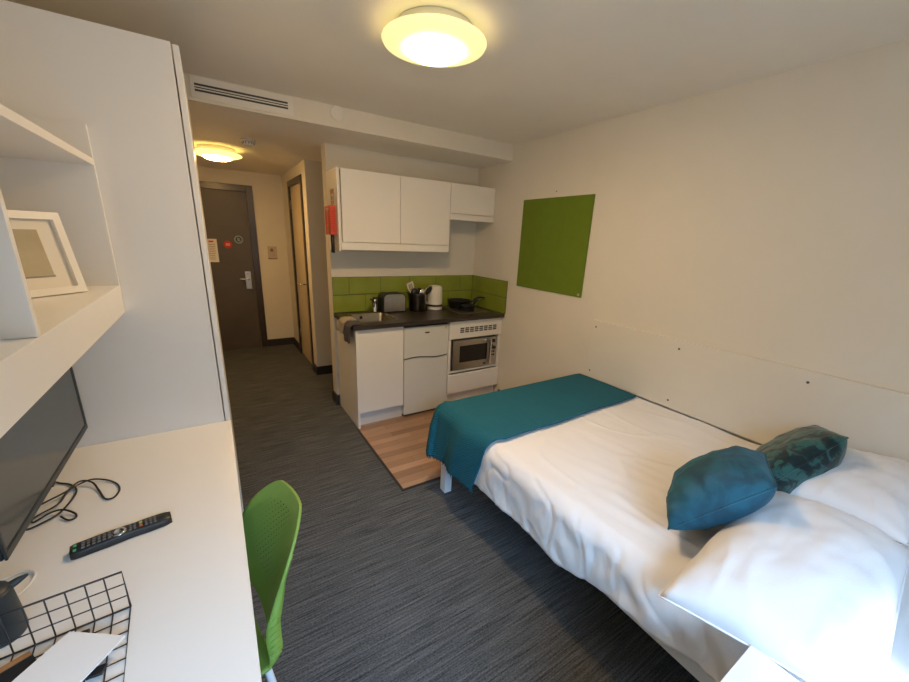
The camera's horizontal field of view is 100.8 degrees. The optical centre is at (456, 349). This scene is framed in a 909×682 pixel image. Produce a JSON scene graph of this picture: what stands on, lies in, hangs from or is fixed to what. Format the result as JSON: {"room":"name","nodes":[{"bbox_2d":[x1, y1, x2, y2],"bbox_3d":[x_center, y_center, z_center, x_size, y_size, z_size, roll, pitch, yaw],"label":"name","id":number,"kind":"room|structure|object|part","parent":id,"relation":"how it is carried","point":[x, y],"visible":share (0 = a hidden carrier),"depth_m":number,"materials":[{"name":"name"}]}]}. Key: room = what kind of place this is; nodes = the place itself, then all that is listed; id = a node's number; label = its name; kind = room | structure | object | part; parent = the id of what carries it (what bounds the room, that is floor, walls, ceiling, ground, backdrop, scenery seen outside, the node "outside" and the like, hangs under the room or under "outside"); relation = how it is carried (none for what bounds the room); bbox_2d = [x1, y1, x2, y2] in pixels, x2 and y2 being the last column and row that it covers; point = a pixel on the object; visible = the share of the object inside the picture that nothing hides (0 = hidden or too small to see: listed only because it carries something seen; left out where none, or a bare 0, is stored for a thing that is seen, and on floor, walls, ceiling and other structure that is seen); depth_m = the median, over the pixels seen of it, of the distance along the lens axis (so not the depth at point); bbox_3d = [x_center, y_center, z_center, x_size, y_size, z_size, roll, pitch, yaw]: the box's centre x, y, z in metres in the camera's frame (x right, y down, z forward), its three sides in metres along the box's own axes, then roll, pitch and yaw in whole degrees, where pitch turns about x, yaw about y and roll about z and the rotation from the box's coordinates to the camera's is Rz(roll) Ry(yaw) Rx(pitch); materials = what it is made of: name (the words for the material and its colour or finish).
{"room":"studio apartment","nodes":[
{"label":"studio apartment","id":0,"kind":"room"},
{"bbox_2d":[197,166,293,343],"bbox_3d":[-3.001,-1.109,4.889,1.706,2.280,0.100,-8,19,-31],"label":"wall","id":1,"kind":"structure","parent":0,"point":[266,188],"depth_m":5.05,"materials":[{"name":"paint"}]},
{"bbox_2d":[199,181,267,349],"bbox_3d":[-3.064,-1.003,4.808,1.010,2.118,0.115,-8,19,-31],"label":"door","id":2,"kind":"structure","parent":1,"relation":"in","point":[226,217],"depth_m":4.92,"materials":[{"name":"wood"}]},
{"bbox_2d":[207,239,218,261],"bbox_3d":[-3.065,-1.249,4.741,0.106,0.283,0.004,-8,19,-31],"label":"notice","id":3,"kind":"object","parent":2,"relation":"attached to","point":[212,243],"visible":0.96,"depth_m":4.74,"materials":[{"name":"white paper"}]},
{"bbox_2d":[224,241,231,247],"bbox_3d":[-2.918,-1.344,4.807,0.094,0.094,0.004,-8,19,-31],"label":"round sticker","id":4,"kind":"object","parent":2,"relation":"attached to","point":[227,244],"visible":1,"depth_m":4.81,"materials":[{"name":"red"}]},
{"bbox_2d":[234,236,242,243],"bbox_3d":[-2.808,-1.421,4.855,0.100,0.100,0.004,-8,19,-31],"label":"round sign","id":5,"kind":"object","parent":2,"relation":"attached to","point":[238,239],"visible":1,"depth_m":4.86,"materials":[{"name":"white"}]},
{"bbox_3d":[-2.776,-0.929,5.032,0.069,0.230,0.010,-8,19,-31],"label":"lock plate","id":6,"kind":"part","parent":2,"relation":"part of","materials":[{"name":"metal"}]},
{"bbox_2d":[267,246,277,258],"bbox_3d":[-2.484,-1.311,5.087,0.118,0.170,0.022,-8,19,-31],"label":"thermostat","id":7,"kind":"object","parent":1,"relation":"attached to","point":[272,250],"visible":1,"depth_m":5.08,"materials":[{"name":"beige plastic"}]},
{"bbox_2d":[268,337,293,345],"bbox_3d":[-2.531,-0.116,5.450,0.356,0.100,0.014,-8,19,-31],"label":"baseboard","id":8,"kind":"structure","parent":1,"relation":"attached to","point":[280,341],"depth_m":5.44,"materials":[{"name":"black wood"}]},
{"bbox_2d":[281,159,325,366],"bbox_3d":[-1.907,-0.997,4.676,0.100,2.280,1.462,-8,19,-31],"label":"wall","id":9,"kind":"structure","parent":0,"point":[306,168],"depth_m":4.16,"materials":[{"name":"paint"}]},
{"bbox_2d":[287,174,313,368],"bbox_3d":[-1.885,-0.893,4.537,0.131,2.162,0.820,-8,19,-31],"label":"door","id":10,"kind":"structure","parent":9,"relation":"in","point":[295,201],"depth_m":4.55,"materials":[{"name":"beige wood"}]},
{"bbox_2d":[293,337,332,374],"bbox_3d":[-1.617,0.006,5.176,0.908,0.100,1.462,-8,19,-31],"label":"baseboard","id":11,"kind":"structure","parent":9,"relation":"attached to","point":[327,369],"depth_m":4.41,"materials":[{"name":"black wood"}]},
{"bbox_2d":[315,161,331,364],"bbox_3d":[-0.913,-0.904,4.516,1.394,2.280,0.100,-8,19,-31],"label":"wall","id":12,"kind":"structure","parent":0,"point":[318,165],"depth_m":4.08,"materials":[{"name":"paint"}]},
{"bbox_2d":[183,73,513,160],"bbox_3d":[-0.766,-1.584,2.581,3.000,0.130,0.014,-8,19,-31],"label":"wall","id":13,"kind":"structure","parent":0,"point":[308,111],"depth_m":2.72,"materials":[{"name":"paint"}]},
{"bbox_2d":[189,75,293,115],"bbox_3d":[-1.267,-1.516,2.256,0.542,0.106,0.012,-8,19,-31],"label":"air vent","id":14,"kind":"object","parent":13,"relation":"in","point":[202,88],"visible":1,"depth_m":2.24,"materials":[{"name":"white plastic"}]},
{"bbox_2d":[330,105,343,121],"bbox_3d":[-0.802,-1.594,2.537,0.094,0.094,0.011,-8,19,-31],"label":"round cover plate","id":15,"kind":"object","parent":13,"relation":"attached to","point":[336,112],"visible":1,"depth_m":2.53,"materials":[{"name":"white plastic"}]},
{"bbox_2d":[188,100,509,175],"bbox_3d":[-1.528,-2.009,3.727,3.000,0.230,2.865,-8,19,-31],"label":"ceiling","id":16,"kind":"structure","parent":0,"point":[281,144],"depth_m":3.01,"materials":[{"name":"paint"}]},
{"bbox_2d":[195,144,241,161],"bbox_3d":[-2.157,-1.763,3.393,0.400,0.105,0.400,-8,19,-31],"label":"ceiling light","id":17,"kind":"object","parent":16,"relation":"attached to","point":[209,151],"visible":0.96,"depth_m":3.29,"materials":[{"name":"white glass"}]},
{"bbox_2d":[203,155,231,161],"bbox_3d":[-2.159,-1.725,3.404,0.224,0.026,0.224,-8,19,-31],"label":"diffuser","id":18,"kind":"object","parent":17,"relation":"attached to","point":[222,158],"depth_m":3.35,"materials":[{"name":"white glass"}]},
{"bbox_3d":[-2.158,-1.756,3.395,0.400,0.039,0.400,-8,19,-31],"label":"lamp shade","id":19,"kind":"part","parent":17,"relation":"part of","materials":[{"name":"glass"}]},
{"bbox_2d":[240,138,255,146],"bbox_3d":[-1.670,-1.661,3.022,0.110,0.049,0.110,-8,19,-31],"label":"smoke detector","id":20,"kind":"object","parent":16,"relation":"attached to","point":[248,142],"visible":1,"depth_m":2.99,"materials":[{"name":"white plastic"}]},
{"bbox_2d":[321,143,478,394],"bbox_3d":[-0.493,-0.666,3.772,1.512,2.280,0.130,-8,19,-31],"label":"wall","id":21,"kind":"structure","parent":0,"point":[459,260],"depth_m":3.52,"materials":[{"name":"paint"}]},
{"bbox_2d":[332,390,339,404],"bbox_3d":[-0.801,0.414,3.921,0.926,0.100,0.158,-8,19,-31],"label":"baseboard","id":22,"kind":"structure","parent":21,"relation":"attached to","point":[336,398],"depth_m":3.64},
{"bbox_2d":[326,167,450,251],"bbox_3d":[-0.565,-1.176,3.292,1.015,0.614,0.300,-8,19,-31],"label":"upper cabinet","id":23,"kind":"object","parent":21,"relation":"attached to","point":[375,211],"visible":0.92,"depth_m":3.12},
{"bbox_2d":[325,206,336,252],"bbox_3d":[-1.014,-0.971,3.044,0.048,0.358,0.161,-8,19,-31],"label":"fire extinguisher","id":24,"kind":"object","parent":23,"relation":"attached to","point":[330,211],"visible":1,"depth_m":2.98,"materials":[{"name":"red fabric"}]},
{"bbox_2d":[330,188,333,204],"bbox_3d":[-0.985,-1.214,2.985,0.004,0.117,0.100,-8,19,-31],"label":"safety sign","id":25,"kind":"object","parent":23,"relation":"attached to","point":[331,190],"visible":1,"depth_m":2.98,"materials":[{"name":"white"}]},
{"bbox_3d":[-0.989,-1.119,3.032,0.015,0.614,0.300,-8,19,-31],"label":"panel","id":26,"kind":"part","parent":23,"relation":"part of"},
{"bbox_3d":[-0.683,-1.147,3.049,0.492,0.539,0.019,-8,19,-31],"label":"door","id":27,"kind":"part","parent":23,"relation":"part of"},
{"bbox_3d":[-0.267,-1.204,3.305,0.485,0.539,0.019,-8,19,-31],"label":"door","id":28,"kind":"part","parent":23,"relation":"part of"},
{"bbox_2d":[332,275,507,313],"bbox_3d":[-0.304,-0.494,3.504,1.509,0.319,0.592,-8,19,-31],"label":"tile backsplash","id":29,"kind":"structure","parent":21,"relation":"attached to","point":[350,294],"depth_m":3.70,"materials":[{"name":"tile"}]},
{"bbox_2d":[450,183,494,222],"bbox_3d":[0.083,-1.408,3.643,0.498,0.311,0.300,-8,19,-31],"label":"upper cabinet","id":30,"kind":"object","parent":21,"relation":"attached to","point":[467,202],"visible":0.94,"depth_m":3.51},
{"bbox_2d":[6,0,908,144],"bbox_3d":[0.243,-1.198,1.023,3.200,0.100,3.795,-8,19,-31],"label":"ceiling","id":31,"kind":"structure","parent":0,"point":[546,67],"depth_m":1.66,"materials":[{"name":"paint"}]},
{"bbox_2d":[381,6,486,67],"bbox_3d":[-0.089,-1.260,1.550,0.430,0.105,0.430,-8,19,-31],"label":"ceiling light","id":32,"kind":"object","parent":31,"relation":"attached to","point":[429,36],"visible":1,"depth_m":1.46,"materials":[{"name":"white glass"}]},
{"bbox_2d":[405,36,462,65],"bbox_3d":[-0.091,-1.222,1.561,0.241,0.026,0.241,-8,19,-31],"label":"diffuser","id":33,"kind":"object","parent":32,"relation":"attached to","point":[427,50],"depth_m":1.51,"materials":[{"name":"white glass"}]},
{"bbox_2d":[223,344,698,681],"bbox_3d":[-0.653,0.816,2.928,3.200,0.104,6.762,-8,19,-31],"label":"floor","id":34,"kind":"structure","parent":0,"point":[385,583],"depth_m":1.87,"materials":[{"name":"carpet"}]},
{"bbox_2d":[0,0,243,512],"bbox_3d":[-1.540,-0.111,1.871,0.608,2.203,0.995,-8,19,-31],"label":"wardrobe","id":35,"kind":"object","parent":34,"relation":"on","point":[159,367],"visible":0.56,"depth_m":1.40,"materials":[{"name":"white laminate"}]},
{"bbox_3d":[-1.158,-0.120,1.810,0.020,2.108,0.494,-8,19,-31],"label":"door","id":36,"kind":"part","parent":35,"relation":"part of","materials":[{"name":"white laminate"}]},
{"bbox_3d":[-1.422,-0.251,2.212,0.020,2.108,0.494,-8,19,-31],"label":"door","id":37,"kind":"part","parent":35,"relation":"part of","materials":[{"name":"white laminate"}]},
{"bbox_2d":[0,420,261,681],"bbox_3d":[-0.738,0.997,0.810,0.608,0.750,2.144,-8,19,-31],"label":"desk","id":38,"kind":"object","parent":34,"relation":"on","point":[187,579],"visible":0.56,"depth_m":0.97,"materials":[{"name":"white laminate"}]},
{"bbox_2d":[0,573,28,648],"bbox_3d":[-0.959,0.530,0.765,0.119,0.149,0.072,-3,17,-18],"label":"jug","id":39,"kind":"object","parent":38,"relation":"on","point":[9,600],"visible":0.91,"depth_m":0.78,"materials":[{"name":"black plastic"}]},
{"bbox_3d":[-0.945,0.490,0.758,0.060,0.008,0.060,-8,19,-31],"label":"lid","id":40,"kind":"part","parent":39,"relation":"part of","materials":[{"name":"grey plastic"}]},
{"bbox_3d":[-0.926,0.490,0.792,0.018,0.022,0.037,13,20,33],"label":"spout","id":41,"kind":"part","parent":39,"relation":"part of","materials":[{"name":"black plastic"}]},
{"bbox_2d":[0,569,37,595],"bbox_3d":[-1.056,0.570,0.865,0.091,0.007,0.155,0,17,-10],"label":"cable","id":42,"kind":"object","parent":38,"relation":"on","point":[33,571],"visible":0.87,"depth_m":0.92,"materials":[{"name":"white plastic"}]},
{"bbox_2d":[0,571,131,681],"bbox_3d":[-0.798,0.601,0.627,0.364,0.104,0.304,-9,20,-35],"label":"wire tray","id":43,"kind":"object","parent":38,"relation":"on","point":[13,653],"visible":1,"depth_m":0.78,"materials":[{"name":"black metal"}]},
{"bbox_2d":[0,651,35,681],"bbox_3d":[-0.819,0.634,0.648,0.173,0.015,0.157,11,19,28],"label":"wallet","id":44,"kind":"object","parent":43,"relation":"in","point":[13,669],"visible":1,"depth_m":0.72,"materials":[{"name":"black leather"}]},
{"bbox_2d":[12,631,125,681],"bbox_3d":[-0.750,0.607,0.701,0.120,0.004,0.165,5,17,7],"label":"booklet","id":45,"kind":"object","parent":44,"relation":"on","point":[75,655],"visible":1,"depth_m":0.73,"materials":[{"name":"white paper"}]},
{"bbox_2d":[26,478,120,530],"bbox_3d":[-1.235,0.450,1.216,0.243,0.023,0.331,-8,19,-31],"label":"power cable","id":46,"kind":"object","parent":38,"relation":"on","point":[74,485],"visible":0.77,"depth_m":1.17,"materials":[{"name":"black plastic"}]},
{"bbox_2d":[69,512,171,559],"bbox_3d":[-0.929,0.512,1.051,0.214,0.025,0.045,-12,22,-41],"label":"remote control","id":47,"kind":"object","parent":38,"relation":"on","point":[110,538],"visible":1,"depth_m":1.03,"materials":[{"name":"black plastic"}]},
{"bbox_2d":[242,480,301,681],"bbox_3d":[-0.708,0.870,1.135,0.499,0.807,0.490,-13,22,-42],"label":"chair","id":48,"kind":"object","parent":34,"relation":"on","point":[269,586],"visible":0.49,"depth_m":1.17,"materials":[{"name":"green plastic"}]},
{"bbox_3d":[-0.763,0.834,1.068,0.337,0.070,0.451,-13,22,-42],"label":"seat","id":49,"kind":"part","parent":48,"relation":"part of","materials":[{"name":"green plastic"}]},
{"bbox_3d":[-0.563,1.070,1.130,0.216,0.439,0.039,8,17,19],"label":"leg","id":50,"kind":"part","parent":48,"relation":"part of","materials":[{"name":"white metal"}]},
{"bbox_2d":[336,319,402,428],"bbox_3d":[-0.776,0.166,3.408,0.424,0.860,0.552,-8,19,-31],"label":"base cabinet","id":51,"kind":"object","parent":34,"relation":"on","point":[371,364],"visible":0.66,"depth_m":3.21,"materials":[{"name":"white wood"}]},
{"bbox_3d":[-0.948,0.189,3.303,0.018,0.860,0.552,-8,19,-31],"label":"panel","id":52,"kind":"part","parent":51,"relation":"part of","materials":[{"name":"white wood"}]},
{"bbox_3d":[-0.635,0.168,3.197,0.398,0.724,0.020,-8,19,-31],"label":"door","id":53,"kind":"part","parent":51,"relation":"part of","materials":[{"name":"white wood"}]},
{"bbox_2d":[357,429,440,490],"bbox_3d":[0.041,0.711,3.209,1.506,0.007,0.926,-8,19,-31],"label":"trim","id":54,"kind":"structure","parent":34,"relation":"on","point":[358,430],"depth_m":2.60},
{"bbox_2d":[402,323,448,415],"bbox_3d":[-0.410,0.121,3.640,0.440,0.842,0.523,-8,19,-31],"label":"refrigerator","id":55,"kind":"object","parent":34,"relation":"on","point":[425,347],"visible":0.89,"depth_m":3.42,"materials":[{"name":"metal"}]},
{"bbox_3d":[-0.293,0.309,3.493,0.440,0.531,0.056,-8,19,-31],"label":"fridge door","id":56,"kind":"part","parent":55,"relation":"part of","materials":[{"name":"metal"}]},
{"bbox_3d":[-0.276,-0.077,3.378,0.440,0.287,0.056,-8,19,-31],"label":"freezer door","id":57,"kind":"part","parent":55,"relation":"part of","materials":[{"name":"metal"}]},
{"bbox_2d":[446,318,501,400],"bbox_3d":[0.043,0.052,3.920,0.609,0.860,0.536,-8,19,-31],"label":"housing","id":58,"kind":"object","parent":34,"relation":"on","point":[478,380],"visible":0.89,"depth_m":3.71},
{"bbox_2d":[334,305,504,330],"bbox_3d":[-0.315,-0.326,3.558,1.509,0.035,0.582,-8,19,-31],"label":"countertop","id":59,"kind":"structure","parent":58,"relation":"on","point":[406,318],"depth_m":3.41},
{"bbox_2d":[336,316,356,333],"bbox_3d":[-0.925,-0.209,3.167,0.128,0.121,0.174,-8,19,-31],"label":"tea towel","id":60,"kind":"object","parent":59,"relation":"hanging from","point":[340,326],"visible":0.96,"depth_m":3.14,"materials":[{"name":"beige fabric"}]},
{"bbox_2d":[344,320,361,343],"bbox_3d":[-0.840,-0.144,3.034,0.117,0.161,0.148,-8,19,-31],"label":"tea towel","id":61,"kind":"object","parent":59,"relation":"hanging from","point":[348,324],"visible":1,"depth_m":3.00,"materials":[{"name":"grey fabric"}]},
{"bbox_2d":[348,312,398,322],"bbox_3d":[-0.734,-0.224,3.311,0.350,0.134,0.380,-8,19,-31],"label":"sink","id":62,"kind":"object","parent":59,"relation":"in","point":[373,316],"visible":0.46,"depth_m":3.44,"materials":[{"name":"metal"}]},
{"bbox_2d":[370,296,379,311],"bbox_3d":[-0.760,-0.417,3.449,0.068,0.162,0.195,6,17,12],"label":"mixer tap","id":63,"kind":"object","parent":59,"relation":"on","point":[374,299],"visible":0.99,"depth_m":3.48,"materials":[{"name":"silver metal"}]},
{"bbox_2d":[378,292,405,312],"bbox_3d":[-0.597,-0.453,3.570,0.254,0.177,0.136,-8,19,-31],"label":"toaster","id":64,"kind":"object","parent":59,"relation":"on","point":[388,301],"visible":0.99,"depth_m":3.51,"materials":[{"name":"black plastic"}]},
{"bbox_3d":[-0.572,-0.437,3.512,0.208,0.158,0.008,-8,19,-31],"label":"panel","id":65,"kind":"part","parent":64,"relation":"part of","materials":[{"name":"metal"}]},
{"bbox_2d":[409,293,425,311],"bbox_3d":[-0.378,-0.465,3.665,0.162,0.166,0.162,-8,19,-31],"label":"pot","id":66,"kind":"object","parent":59,"relation":"on","point":[416,302],"visible":0.8,"depth_m":3.60,"materials":[{"name":"metal"}]},
{"bbox_2d":[406,281,413,292],"bbox_3d":[-0.416,-0.519,3.608,0.026,0.279,0.153,15,21,36],"label":"slotted turner","id":67,"kind":"object","parent":66,"relation":"in","point":[410,285],"visible":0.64,"depth_m":3.56,"materials":[{"name":"white plastic"}]},
{"bbox_2d":[411,288,417,294],"bbox_3d":[-0.385,-0.486,3.616,0.108,0.213,0.052,-8,19,-31],"label":"ladle","id":68,"kind":"object","parent":66,"relation":"in","point":[414,290],"visible":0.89,"depth_m":3.57,"materials":[{"name":"black plastic"}]},
{"bbox_2d":[425,286,431,294],"bbox_3d":[-0.322,-0.505,3.666,0.179,0.229,0.013,-4,18,-20],"label":"spatula","id":69,"kind":"object","parent":66,"relation":"in","point":[428,290],"visible":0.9,"depth_m":3.66,"materials":[{"name":"black plastic"}]},
{"bbox_2d":[425,285,441,309],"bbox_3d":[-0.216,-0.530,3.784,0.158,0.238,0.168,-8,19,-31],"label":"kettle","id":70,"kind":"object","parent":59,"relation":"on","point":[434,299],"visible":0.77,"depth_m":3.72,"materials":[{"name":"white plastic"}]},
{"bbox_2d":[442,306,488,313],"bbox_3d":[0.083,-0.423,3.838,0.340,0.028,0.402,-8,19,-31],"label":"cooktop","id":71,"kind":"object","parent":59,"relation":"in","point":[457,310],"visible":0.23,"depth_m":3.74,"materials":[{"name":"metal"}]},
{"bbox_2d":[447,296,484,307],"bbox_3d":[0.091,-0.505,3.911,0.388,0.106,0.252,-8,19,-31],"label":"frying pan","id":72,"kind":"object","parent":71,"relation":"on","point":[453,302],"visible":0.9,"depth_m":3.90,"materials":[{"name":"black metal"}]},
{"bbox_2d":[461,300,478,310],"bbox_3d":[0.132,-0.450,3.767,0.148,0.086,0.276,6,17,13],"label":"frying pan","id":73,"kind":"object","parent":71,"relation":"on","point":[466,307],"visible":1,"depth_m":3.67,"materials":[{"name":"black metal"}]},
{"bbox_3d":[0.171,0.303,3.767,0.609,0.188,0.022,-8,19,-31],"label":"drawer","id":74,"kind":"part","parent":58,"relation":"part of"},
{"bbox_2d":[450,335,496,370],"bbox_3d":[0.089,-0.013,3.861,0.536,0.308,0.446,-8,19,-31],"label":"microwave","id":75,"kind":"object","parent":58,"relation":"in","point":[470,352],"visible":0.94,"depth_m":3.69,"materials":[{"name":"grey plastic"}]},
{"bbox_3d":[0.335,0.020,3.781,0.022,0.262,0.038,-8,19,-31],"label":"door handle","id":76,"kind":"part","parent":75,"relation":"part of","materials":[{"name":"silver metal"}]},
{"bbox_3d":[0.365,0.004,3.837,0.090,0.294,0.025,-8,19,-31],"label":"control panel","id":77,"kind":"part","parent":75,"relation":"part of","materials":[{"name":"metal"}]},
{"bbox_3d":[0.192,-0.209,3.619,0.609,0.172,0.020,-8,19,-31],"label":"vent panel","id":78,"kind":"part","parent":58,"relation":"part of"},
{"bbox_2d":[440,462,714,681],"bbox_3d":[0.982,0.925,1.926,1.250,0.405,2.075,-8,19,-31],"label":"frame","id":79,"kind":"object","parent":34,"relation":"on","point":[693,668],"visible":0.09,"depth_m":1.20,"materials":[{"name":"white metal"}]},
{"bbox_3d":[-0.062,0.763,2.436,0.050,0.335,0.060,-8,19,-31],"label":"leg","id":80,"kind":"part","parent":79,"relation":"part of","materials":[{"name":"white metal"}]},
{"bbox_3d":[0.473,0.834,1.561,0.030,0.069,2.075,-8,19,-31],"label":"rail","id":81,"kind":"part","parent":79,"relation":"part of","materials":[{"name":"white metal"}]},
{"bbox_3d":[1.006,0.656,1.842,1.225,0.159,2.035,-8,19,-31],"label":"mattress","id":82,"kind":"object","parent":79,"relation":"on","visible":0},
{"bbox_2d":[474,397,789,681],"bbox_3d":[0.876,0.638,1.979,1.320,0.336,1.729,-8,19,-31],"label":"duvet","id":83,"kind":"object","parent":82,"relation":"on","point":[591,488],"visible":0.49,"depth_m":1.60,"materials":[{"name":"white fabric"}]},
{"bbox_2d":[426,373,636,491],"bbox_3d":[0.501,0.501,2.505,1.370,0.409,0.685,-8,19,-31],"label":"throw blanket","id":84,"kind":"object","parent":83,"relation":"on","point":[461,431],"visible":1,"depth_m":2.27,"materials":[{"name":"teal fabric"}]},
{"bbox_2d":[666,445,776,529],"bbox_3d":[0.944,0.496,1.358,0.288,0.301,0.443,14,20,33],"label":"cushion","id":85,"kind":"object","parent":83,"relation":"on","point":[715,488],"visible":1,"depth_m":1.24,"materials":[{"name":"blue fabric"}]},
{"bbox_2d":[657,491,908,681],"bbox_3d":[1.008,0.633,1.113,0.749,0.214,0.426,-10,20,-36],"label":"pillow","id":86,"kind":"object","parent":83,"relation":"on","point":[815,587],"visible":0.94,"depth_m":0.98,"materials":[{"name":"white fabric"}]},
{"bbox_2d":[756,425,848,493],"bbox_3d":[1.396,0.446,1.567,0.667,0.292,0.284,-1,17,-13],"label":"cushion","id":87,"kind":"object","parent":83,"relation":"on","point":[796,456],"visible":0.6,"depth_m":1.44,"materials":[{"name":"green fabric"}]},
{"bbox_2d":[790,448,908,545],"bbox_3d":[1.548,0.529,1.488,0.618,0.200,0.411,-8,19,-31],"label":"pillow","id":88,"kind":"object","parent":83,"relation":"on","point":[873,488],"visible":0.62,"depth_m":1.35,"materials":[{"name":"white fabric"}]},
{"bbox_2d":[789,544,908,681],"bbox_3d":[1.391,0.831,1.219,1.241,0.144,0.571,-8,19,-31],"label":"fitted sheet","id":89,"kind":"object","parent":82,"relation":"on","point":[898,670],"visible":0.02,"depth_m":1.02,"materials":[{"name":"white fabric"}]},
{"bbox_2d":[720,645,798,681],"bbox_3d":[0.641,1.133,0.718,0.466,0.660,0.460,-8,19,-31],"label":"nightstand","id":90,"kind":"object","parent":34,"relation":"on","point":[753,665],"visible":1,"depth_m":0.87,"materials":[{"name":"white laminate"}]},
{"bbox_2d":[473,38,908,444],"bbox_3d":[0.714,-0.563,3.379,0.100,2.410,6.762,-8,19,-31],"label":"wall","id":91,"kind":"structure","parent":0,"point":[767,218],"depth_m":1.98,"materials":[{"name":"paint"}]},
{"bbox_2d":[516,194,595,297],"bbox_3d":[0.778,-0.856,3.098,0.015,0.744,0.749,-8,19,-31],"label":"notice board","id":92,"kind":"object","parent":91,"relation":"attached to","point":[555,232],"visible":1,"depth_m":3.04,"materials":[{"name":"green fabric"}]},
{"bbox_2d":[585,319,908,461],"bbox_3d":[1.653,0.295,1.923,0.020,0.443,2.368,-8,19,-31],"label":"headboard panel","id":93,"kind":"object","parent":91,"relation":"attached to","point":[755,399],"visible":0.87,"depth_m":2.04,"materials":[{"name":"wood"}]},
{"bbox_3d":[-1.910,-0.206,1.768,0.100,2.410,6.762,-8,19,-31],"label":"wall","id":94,"kind":"structure","parent":0,"visible":0},
{"bbox_2d":[0,366,87,561],"bbox_3d":[-1.270,0.197,1.053,0.148,0.426,0.713,-8,19,-31],"label":"television","id":95,"kind":"object","parent":94,"relation":"attached to","point":[35,450],"visible":0.65,"depth_m":1.04,"materials":[{"name":"black plastic"}]},
{"bbox_2d":[0,104,125,437],"bbox_3d":[-0.888,-0.186,0.513,0.320,0.629,1.843,-8,19,-31],"label":"wall shelf unit","id":96,"kind":"object","parent":94,"relation":"attached to","point":[47,165],"visible":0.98,"depth_m":1.03,"materials":[{"name":"white laminate"}]},
{"bbox_2d":[7,210,87,297],"bbox_3d":[-1.252,-0.275,1.086,0.084,0.242,0.235,5,17,7],"label":"picture frame","id":97,"kind":"object","parent":96,"relation":"on","point":[50,266],"visible":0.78,"depth_m":1.13,"materials":[{"name":"white wood"}]},
{"bbox_2d":[12,229,54,276],"bbox_3d":[-1.244,-0.279,1.084,0.025,0.130,0.103,5,17,7],"label":"picture","id":98,"kind":"object","parent":97,"relation":"on","point":[36,252],"depth_m":1.11},
{"bbox_3d":[-1.372,-0.425,1.249,0.320,0.629,0.017,-8,19,-31],"label":"panel","id":99,"kind":"part","parent":96,"relation":"part of","materials":[{"name":"white laminate"}]}
]}

